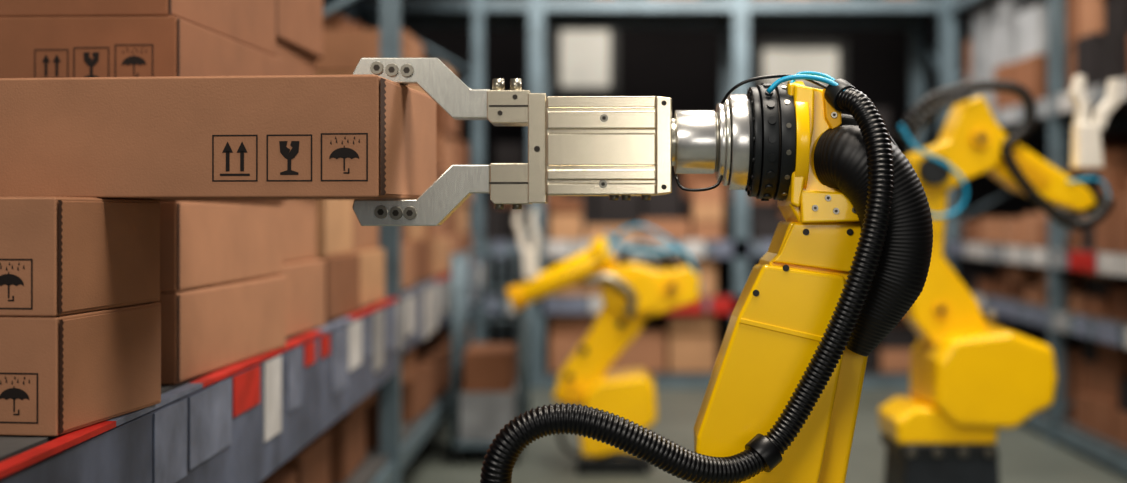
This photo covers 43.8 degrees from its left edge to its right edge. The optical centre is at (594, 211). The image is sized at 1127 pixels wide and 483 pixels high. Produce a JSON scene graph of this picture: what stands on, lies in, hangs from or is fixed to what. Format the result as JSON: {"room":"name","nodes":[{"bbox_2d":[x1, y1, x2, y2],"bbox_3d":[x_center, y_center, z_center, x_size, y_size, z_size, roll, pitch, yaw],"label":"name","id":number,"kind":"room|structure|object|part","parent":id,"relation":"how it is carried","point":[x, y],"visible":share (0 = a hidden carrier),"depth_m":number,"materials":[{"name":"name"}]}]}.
{"room":"workspace","nodes":[
{"label":"workspace","id":0,"kind":"room"},
{"bbox_2d":[401,387,1126,482],"bbox_3d":[0.500,1.550,6.500,13.000,0.100,19.000,0,0,0],"label":"floor","id":1,"kind":"structure","parent":0,"point":[1026,455],"depth_m":8.59,"materials":[{"name":"concrete"}]},
{"bbox_2d":[0,0,484,482],"bbox_3d":[-1.469,-0.800,6.430,1.152,4.600,10.540,0,0,0],"label":"rack","id":2,"kind":"object","parent":1,"relation":"on","point":[240,422],"visible":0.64,"depth_m":4.26,"materials":[{"name":"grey metal"}]},
{"bbox_2d":[0,302,160,435],"bbox_3d":[-1.216,0.286,2.678,0.623,0.208,0.431,0,0,7],"label":"cardboard box","id":3,"kind":"object","parent":2,"relation":"on","point":[59,375],"visible":0.98,"depth_m":2.49,"materials":[{"name":"brown cardboard"}]},
{"bbox_2d":[0,196,159,315],"bbox_3d":[-1.218,0.077,2.678,0.623,0.208,0.431,0,0,7],"label":"cardboard box","id":4,"kind":"object","parent":3,"relation":"on","point":[59,256],"visible":0.98,"depth_m":2.50,"materials":[{"name":"brown cardboard"}]},
{"bbox_2d":[0,74,435,199],"bbox_3d":[-0.841,-0.139,2.846,0.953,0.224,0.501,0,0,6],"label":"cardboard box","id":5,"kind":"object","parent":4,"relation":"on","point":[361,136],"visible":0.85,"depth_m":2.59,"materials":[{"name":"brown cardboard"}]},
{"bbox_2d":[155,275,285,384],"bbox_3d":[-1.228,0.286,3.624,0.623,0.208,0.900,0,0,3],"label":"cardboard box","id":6,"kind":"object","parent":2,"relation":"on","point":[205,330],"visible":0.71,"depth_m":3.45,"materials":[{"name":"brown cardboard"}]},
{"bbox_2d":[160,200,282,291],"bbox_3d":[-1.233,0.077,3.622,0.623,0.208,0.900,0,0,3],"label":"cardboard box","id":7,"kind":"object","parent":6,"relation":"on","point":[203,244],"visible":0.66,"depth_m":3.44,"materials":[{"name":"brown cardboard"}]},
{"bbox_2d":[190,200,285,202],"bbox_3d":[-1.228,-0.131,3.624,0.623,0.208,0.900,0,0,3],"label":"cardboard box","id":8,"kind":"object","parent":7,"relation":"on","point":[272,201],"visible":0.06,"depth_m":3.73,"materials":[{"name":"brown cardboard"}]},
{"bbox_2d":[0,16,282,77],"bbox_3d":[-1.233,-0.340,3.621,0.623,0.208,0.901,0,0,3],"label":"cardboard box","id":9,"kind":"object","parent":8,"relation":"on","point":[40,46],"visible":0.64,"depth_m":3.17,"materials":[{"name":"brown cardboard"}]},
{"bbox_2d":[0,0,275,56],"bbox_3d":[-1.240,-0.595,3.615,0.603,0.302,0.880,0,0,3],"label":"cardboard box","id":10,"kind":"object","parent":9,"relation":"on","point":[252,23],"visible":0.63,"depth_m":3.33,"materials":[{"name":"brown cardboard"}]},
{"bbox_2d":[261,470,296,482],"bbox_3d":[-1.292,0.989,4.359,0.604,0.262,0.621,0,0,0],"label":"cardboard box","id":11,"kind":"object","parent":2,"relation":"on","point":[278,476],"visible":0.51,"depth_m":4.56,"materials":[{"name":"brown cardboard"}]},
{"bbox_2d":[277,430,329,482],"bbox_3d":[-1.339,0.989,5.205,0.613,0.262,0.629,0,0,0],"label":"cardboard box","id":12,"kind":"object","parent":2,"relation":"on","point":[311,463],"visible":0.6,"depth_m":5.18,"materials":[{"name":"brown cardboard"}]},
{"bbox_2d":[282,259,325,338],"bbox_3d":[-1.212,0.276,4.504,0.553,0.228,0.620,0,0,3],"label":"cardboard box","id":13,"kind":"object","parent":2,"relation":"on","point":[305,280],"visible":0.24,"depth_m":4.52,"materials":[{"name":"brown cardboard"}]},
{"bbox_2d":[282,200,316,263],"bbox_3d":[-1.234,0.047,4.496,0.566,0.228,0.632,0,0,0],"label":"cardboard box","id":14,"kind":"object","parent":13,"relation":"on","point":[299,216],"visible":0.06,"depth_m":4.53,"materials":[{"name":"brown cardboard"}]},
{"bbox_3d":[-1.215,-0.181,4.502,0.579,0.229,0.644,0,0,0],"label":"cardboard box","id":15,"kind":"object","parent":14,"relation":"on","visible":0},
{"bbox_2d":[276,40,315,74],"bbox_3d":[-1.236,-0.410,4.494,0.561,0.228,0.628,0,0,0],"label":"cardboard box","id":16,"kind":"object","parent":15,"relation":"on","point":[295,62],"visible":0.12,"depth_m":4.47,"materials":[{"name":"brown cardboard"}]},
{"bbox_2d":[276,0,322,58],"bbox_3d":[-1.217,-0.638,4.500,0.575,0.228,0.640,0,0,0],"label":"cardboard box","id":17,"kind":"object","parent":16,"relation":"on","point":[299,23],"visible":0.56,"depth_m":4.50,"materials":[{"name":"brown cardboard"}]},
{"bbox_2d":[317,253,359,321],"bbox_3d":[-1.209,0.276,5.239,0.553,0.228,0.550,0,0,3],"label":"cardboard box","id":18,"kind":"object","parent":2,"relation":"on","point":[342,271],"visible":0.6,"depth_m":5.19,"materials":[{"name":"brown cardboard"}]},
{"bbox_2d":[317,200,352,257],"bbox_3d":[-1.230,0.047,5.231,0.564,0.228,0.562,0,0,0],"label":"cardboard box","id":19,"kind":"object","parent":18,"relation":"on","point":[334,217],"visible":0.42,"depth_m":5.14,"materials":[{"name":"brown cardboard"}]},
{"bbox_2d":[326,408,365,482],"bbox_3d":[-1.337,0.989,6.057,0.609,0.262,0.626,0,0,0],"label":"cardboard box","id":20,"kind":"object","parent":2,"relation":"on","point":[347,438],"visible":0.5,"depth_m":5.82,"materials":[{"name":"brown cardboard"}]},
{"bbox_2d":[337,390,374,420],"bbox_3d":[-1.305,0.727,6.067,0.617,0.262,0.635,0,0,0],"label":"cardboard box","id":21,"kind":"object","parent":20,"relation":"on","point":[370,398],"visible":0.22,"depth_m":5.98,"materials":[{"name":"brown cardboard"}]},
{"bbox_2d":[353,249,384,307],"bbox_3d":[-1.217,0.276,5.914,0.553,0.228,0.600,0,0,3],"label":"cardboard box","id":22,"kind":"object","parent":2,"relation":"on","point":[372,262],"visible":0.23,"depth_m":5.92,"materials":[{"name":"brown cardboard"}]},
{"bbox_2d":[353,200,378,251],"bbox_3d":[-1.239,0.047,5.906,0.565,0.228,0.612,0,0,0],"label":"cardboard box","id":23,"kind":"object","parent":22,"relation":"on","point":[364,237],"visible":0.18,"depth_m":5.86,"materials":[{"name":"brown cardboard"}]},
{"bbox_2d":[366,386,401,448],"bbox_3d":[-1.308,0.989,6.921,0.624,0.262,0.641,0,0,0],"label":"cardboard box","id":24,"kind":"object","parent":2,"relation":"on","point":[372,410],"visible":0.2,"depth_m":6.60,"materials":[{"name":"brown cardboard"}]},
{"bbox_2d":[375,346,414,393],"bbox_3d":[-1.250,0.727,6.935,0.603,0.262,0.620,0,0,5],"label":"cardboard box","id":25,"kind":"object","parent":24,"relation":"on","point":[408,358],"visible":0.12,"depth_m":7.03,"materials":[{"name":"brown cardboard"}]},
{"bbox_2d":[378,243,413,289],"bbox_3d":[-1.237,0.276,7.064,0.553,0.228,0.600,0,0,3],"label":"cardboard box","id":26,"kind":"object","parent":2,"relation":"on","point":[407,249],"visible":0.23,"depth_m":7.15,"materials":[{"name":"brown cardboard"}]},
{"bbox_2d":[401,226,408,243],"bbox_3d":[-1.259,0.047,7.056,0.565,0.228,0.612,0,0,0],"label":"cardboard box","id":27,"kind":"object","parent":26,"relation":"on","point":[404,229],"visible":0.07,"depth_m":7.20,"materials":[{"name":"brown cardboard"}]},
{"bbox_2d":[402,361,432,421],"bbox_3d":[-1.256,0.989,7.780,0.603,0.262,0.620,0,0,4],"label":"cardboard box","id":28,"kind":"object","parent":2,"relation":"on","point":[417,394],"visible":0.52,"depth_m":7.67,"materials":[{"name":"brown cardboard"}]},
{"bbox_2d":[415,344,417,361],"bbox_3d":[-1.329,0.727,7.768,0.618,0.262,0.636,0,0,0],"label":"cardboard box","id":29,"kind":"object","parent":28,"relation":"on","point":[416,345],"visible":0.06,"depth_m":8.01,"materials":[{"name":"brown cardboard"}]},
{"bbox_2d":[408,240,429,282],"bbox_3d":[-1.255,0.276,7.864,0.553,0.228,0.700,0,0,3],"label":"cardboard box","id":30,"kind":"object","parent":2,"relation":"on","point":[421,247],"visible":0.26,"depth_m":7.89,"materials":[{"name":"brown cardboard"}]},
{"bbox_2d":[409,226,424,241],"bbox_3d":[-1.278,0.047,7.856,0.567,0.228,0.712,0,0,0],"label":"cardboard box","id":31,"kind":"object","parent":30,"relation":"on","point":[416,233],"visible":0.08,"depth_m":7.86,"materials":[{"name":"brown cardboard"}]},
{"bbox_3d":[-1.258,-0.181,7.862,0.582,0.229,0.724,0,0,0],"label":"cardboard box","id":32,"kind":"object","parent":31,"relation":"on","visible":0},
{"bbox_3d":[-1.281,-0.410,7.854,0.563,0.228,0.708,0,0,0],"label":"cardboard box","id":33,"kind":"object","parent":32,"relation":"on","visible":0},
{"bbox_2d":[316,72,426,93],"bbox_3d":[-1.260,-0.638,7.860,0.578,0.228,0.720,0,0,0],"label":"cardboard box","id":34,"kind":"object","parent":33,"relation":"on","point":[418,88],"visible":0.02,"depth_m":7.52,"materials":[{"name":"brown cardboard"}]},
{"bbox_2d":[315,29,422,71],"bbox_3d":[-1.283,-0.867,7.852,0.558,0.228,0.705,0,0,0],"label":"cardboard box","id":35,"kind":"object","parent":34,"relation":"on","point":[343,49],"visible":0.54,"depth_m":7.50,"materials":[{"name":"brown cardboard"}]},
{"bbox_2d":[418,347,449,398],"bbox_3d":[-1.242,0.989,8.637,0.603,0.262,0.620,0,0,5],"label":"cardboard box","id":36,"kind":"object","parent":2,"relation":"on","point":[440,356],"visible":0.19,"depth_m":8.60,"materials":[{"name":"brown cardboard"}]},
{"bbox_2d":[418,335,449,346],"bbox_3d":[-1.292,0.989,9.463,0.609,0.262,0.626,0,0,0],"label":"cardboard box","id":37,"kind":"object","parent":2,"relation":"on","point":[433,340],"visible":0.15,"depth_m":9.30,"materials":[{"name":"brown cardboard"}]},
{"bbox_2d":[425,237,448,276],"bbox_3d":[-1.227,0.276,8.714,0.553,0.228,0.600,0,0,3],"label":"cardboard box","id":38,"kind":"object","parent":2,"relation":"on","point":[439,247],"visible":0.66,"depth_m":8.61,"materials":[{"name":"brown cardboard"}]},
{"bbox_2d":[425,223,443,238],"bbox_3d":[-1.249,0.047,8.706,0.565,0.228,0.612,0,0,0],"label":"cardboard box","id":39,"kind":"object","parent":38,"relation":"on","point":[431,232],"visible":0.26,"depth_m":8.52,"materials":[{"name":"brown cardboard"}]},
{"bbox_2d":[436,164,447,179],"bbox_3d":[-1.230,-0.181,8.712,0.553,0.228,0.600,0,0,3],"label":"cardboard box","id":40,"kind":"object","parent":39,"relation":"on","point":[440,169],"visible":0.12,"depth_m":8.64,"materials":[{"name":"brown cardboard"}]},
{"bbox_2d":[430,325,469,346],"bbox_3d":[-1.270,0.989,10.336,0.603,0.262,0.620,0,0,5],"label":"cardboard box","id":41,"kind":"object","parent":2,"relation":"on","point":[444,329],"visible":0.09,"depth_m":10.22,"materials":[{"name":"brown cardboard"}]},
{"bbox_2d":[444,235,459,269],"bbox_3d":[-1.245,0.276,9.564,0.553,0.228,0.700,0,0,3],"label":"cardboard box","id":42,"kind":"object","parent":2,"relation":"on","point":[454,240],"visible":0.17,"depth_m":9.62,"materials":[{"name":"brown cardboard"}]},
{"bbox_2d":[444,211,455,235],"bbox_3d":[-1.268,0.047,9.556,0.567,0.228,0.712,0,0,0],"label":"cardboard box","id":43,"kind":"object","parent":42,"relation":"on","point":[450,223],"visible":0.11,"depth_m":9.60,"materials":[{"name":"brown cardboard"}]},
{"bbox_3d":[-1.248,-0.181,9.562,0.582,0.229,0.724,0,0,0],"label":"cardboard box","id":44,"kind":"object","parent":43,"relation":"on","visible":0},
{"bbox_2d":[436,132,454,167],"bbox_3d":[-1.270,-0.410,9.554,0.563,0.228,0.708,0,0,0],"label":"cardboard box","id":45,"kind":"object","parent":44,"relation":"on","point":[445,144],"visible":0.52,"depth_m":9.34,"materials":[{"name":"brown cardboard"}]},
{"bbox_2d":[436,103,458,137],"bbox_3d":[-1.250,-0.638,9.560,0.578,0.228,0.720,0,0,0],"label":"cardboard box","id":46,"kind":"object","parent":45,"relation":"on","point":[445,124],"visible":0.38,"depth_m":9.28,"materials":[{"name":"brown cardboard"}]},
{"bbox_2d":[455,233,471,263],"bbox_3d":[-1.227,0.276,10.414,0.553,0.228,0.600,0,0,3],"label":"cardboard box","id":47,"kind":"object","parent":2,"relation":"on","point":[465,239],"visible":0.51,"depth_m":10.44,"materials":[{"name":"brown cardboard"}]},
{"bbox_2d":[456,203,467,233],"bbox_3d":[-1.249,0.047,10.406,0.565,0.228,0.612,0,0,0],"label":"cardboard box","id":48,"kind":"object","parent":47,"relation":"on","point":[462,211],"visible":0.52,"depth_m":10.31,"materials":[{"name":"brown cardboard"}]},
{"bbox_2d":[464,195,471,202],"bbox_3d":[-1.230,-0.181,10.412,0.553,0.228,0.600,0,0,3],"label":"cardboard box","id":49,"kind":"object","parent":48,"relation":"on","point":[469,200],"visible":0.06,"depth_m":10.56,"materials":[{"name":"brown cardboard"}]},
{"bbox_2d":[455,139,467,164],"bbox_3d":[-1.251,-0.410,10.404,0.561,0.228,0.608,0,0,0],"label":"cardboard box","id":50,"kind":"object","parent":49,"relation":"on","point":[461,148],"visible":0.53,"depth_m":10.25,"materials":[{"name":"brown cardboard"}]},
{"bbox_2d":[450,250,529,463],"bbox_3d":[-0.640,0.875,8.700,0.434,1.250,0.836,0,0,0],"label":"roll cage","id":51,"kind":"object","parent":1,"relation":"on","point":[490,382],"visible":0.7,"depth_m":8.38,"materials":[{"name":"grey metal"}]},
{"bbox_2d":[506,208,700,473],"bbox_3d":[0.046,0.738,8.168,1.136,1.521,0.465,0,0,0],"label":"robot arm","id":52,"kind":"object","parent":1,"relation":"on","point":[632,292],"visible":0.92,"depth_m":8.04,"materials":[{"name":"yellow paint"}]},
{"bbox_3d":[0.043,0.825,8.190,0.569,0.616,0.220,0,0,0],"label":"arm","id":53,"kind":"part","parent":52,"relation":"part of","materials":[{"name":"yellow paint"}]},
{"bbox_3d":[0.099,0.470,8.000,0.294,0.248,0.059,0,0,0],"label":"link rod","id":54,"kind":"part","parent":52,"relation":"part of","materials":[{"name":"metal"}]},
{"bbox_2d":[323,0,943,387],"bbox_3d":[0.345,-0.800,12.560,5.490,4.600,1.199,0,0,0],"label":"rack","id":55,"kind":"object","parent":1,"relation":"on","point":[732,226],"visible":0.25,"depth_m":12.11,"materials":[{"name":"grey metal"}]},
{"bbox_2d":[352,58,932,482],"bbox_3d":[0.083,0.600,2.780,1.108,1.800,0.599,0,0,0],"label":"robot arm","id":56,"kind":"object","parent":1,"relation":"on","point":[851,255],"visible":1,"depth_m":2.67,"materials":[{"name":"metal"}]},
{"bbox_3d":[-0.111,-0.123,2.750,0.034,0.211,0.130,0,0,0],"label":"slide plate","id":57,"kind":"part","parent":56,"relation":"part of","materials":[{"name":"silver metal"}]},
{"bbox_3d":[0.131,-0.126,2.750,0.030,0.187,0.180,0,0,0],"label":"plate","id":58,"kind":"part","parent":56,"relation":"part of","materials":[{"name":"silver metal"}]},
{"bbox_3d":[0.340,0.421,2.703,0.294,0.641,0.054,0,0,0],"label":"arm","id":59,"kind":"part","parent":56,"relation":"part of","materials":[{"name":"yellow paint"}]},
{"bbox_2d":[800,190,858,222],"bbox_3d":[0.455,-0.010,2.768,0.129,0.062,0.205,0,0,0],"label":"bracket","id":60,"kind":"object","parent":56,"relation":"attached to","point":[816,206],"depth_m":2.66,"materials":[{"name":"yellow metal"}]},
{"bbox_2d":[878,75,1120,482],"bbox_3d":[1.747,0.457,5.985,0.997,2.086,0.450,0,0,0],"label":"robot arm","id":61,"kind":"object","parent":1,"relation":"on","point":[972,377],"visible":0.96,"depth_m":5.83,"materials":[{"name":"yellow paint"}]},
{"bbox_3d":[1.414,-0.171,6.000,0.120,0.120,0.400,0,0,0],"label":"elbow motor","id":62,"kind":"part","parent":61,"relation":"part of","materials":[{"name":"metal"}]},
{"bbox_3d":[1.484,0.218,6.010,0.353,0.703,0.220,0,0,0],"label":"arm","id":63,"kind":"part","parent":61,"relation":"part of","materials":[{"name":"yellow paint"}]},
{"bbox_3d":[1.821,-0.180,5.921,0.204,0.169,0.018,0,0,0],"label":"forearm panel","id":64,"kind":"part","parent":61,"relation":"part of","materials":[{"name":"yellow metal"}]},
{"bbox_2d":[944,0,1126,474],"bbox_3d":[3.550,-0.800,7.443,1.190,4.600,8.967,0,0,0],"label":"rack","id":65,"kind":"object","parent":1,"relation":"on","point":[1061,280],"visible":0.71,"depth_m":9.06,"materials":[{"name":"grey metal"}]},
{"bbox_2d":[406,6,1126,337],"bbox_3d":[0.500,-2.000,16.100,13.000,7.000,0.200,0,0,0],"label":"wall","id":66,"kind":"structure","parent":0,"point":[683,66],"depth_m":16.00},
{"bbox_2d":[551,29,617,95],"bbox_3d":[-0.114,-1.745,15.940,0.762,0.853,0.080,0,0,0],"label":"frame","id":67,"kind":"object","parent":66,"relation":"attached to","point":[556,90],"visible":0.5,"depth_m":15.90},
{"bbox_2d":[560,30,609,86],"bbox_3d":[-0.114,-1.745,15.970,0.662,0.753,0.040,0,0,0],"label":"pane","id":68,"kind":"object","parent":66,"relation":"attached to","point":[584,54],"visible":0.64,"depth_m":15.95,"materials":[{"name":"white glass"}]},
{"bbox_2d":[754,40,846,89],"bbox_3d":[2.338,-1.648,15.940,1.058,0.613,0.080,0,0,0],"label":"frame","id":69,"kind":"object","parent":66,"relation":"attached to","point":[759,45],"visible":0.57,"depth_m":15.90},
{"bbox_2d":[763,49,837,84],"bbox_3d":[2.338,-1.648,15.970,0.958,0.513,0.040,0,0,0],"label":"pane","id":70,"kind":"object","parent":66,"relation":"attached to","point":[775,61],"visible":0.64,"depth_m":15.95,"materials":[{"name":"white glass"}]}
]}

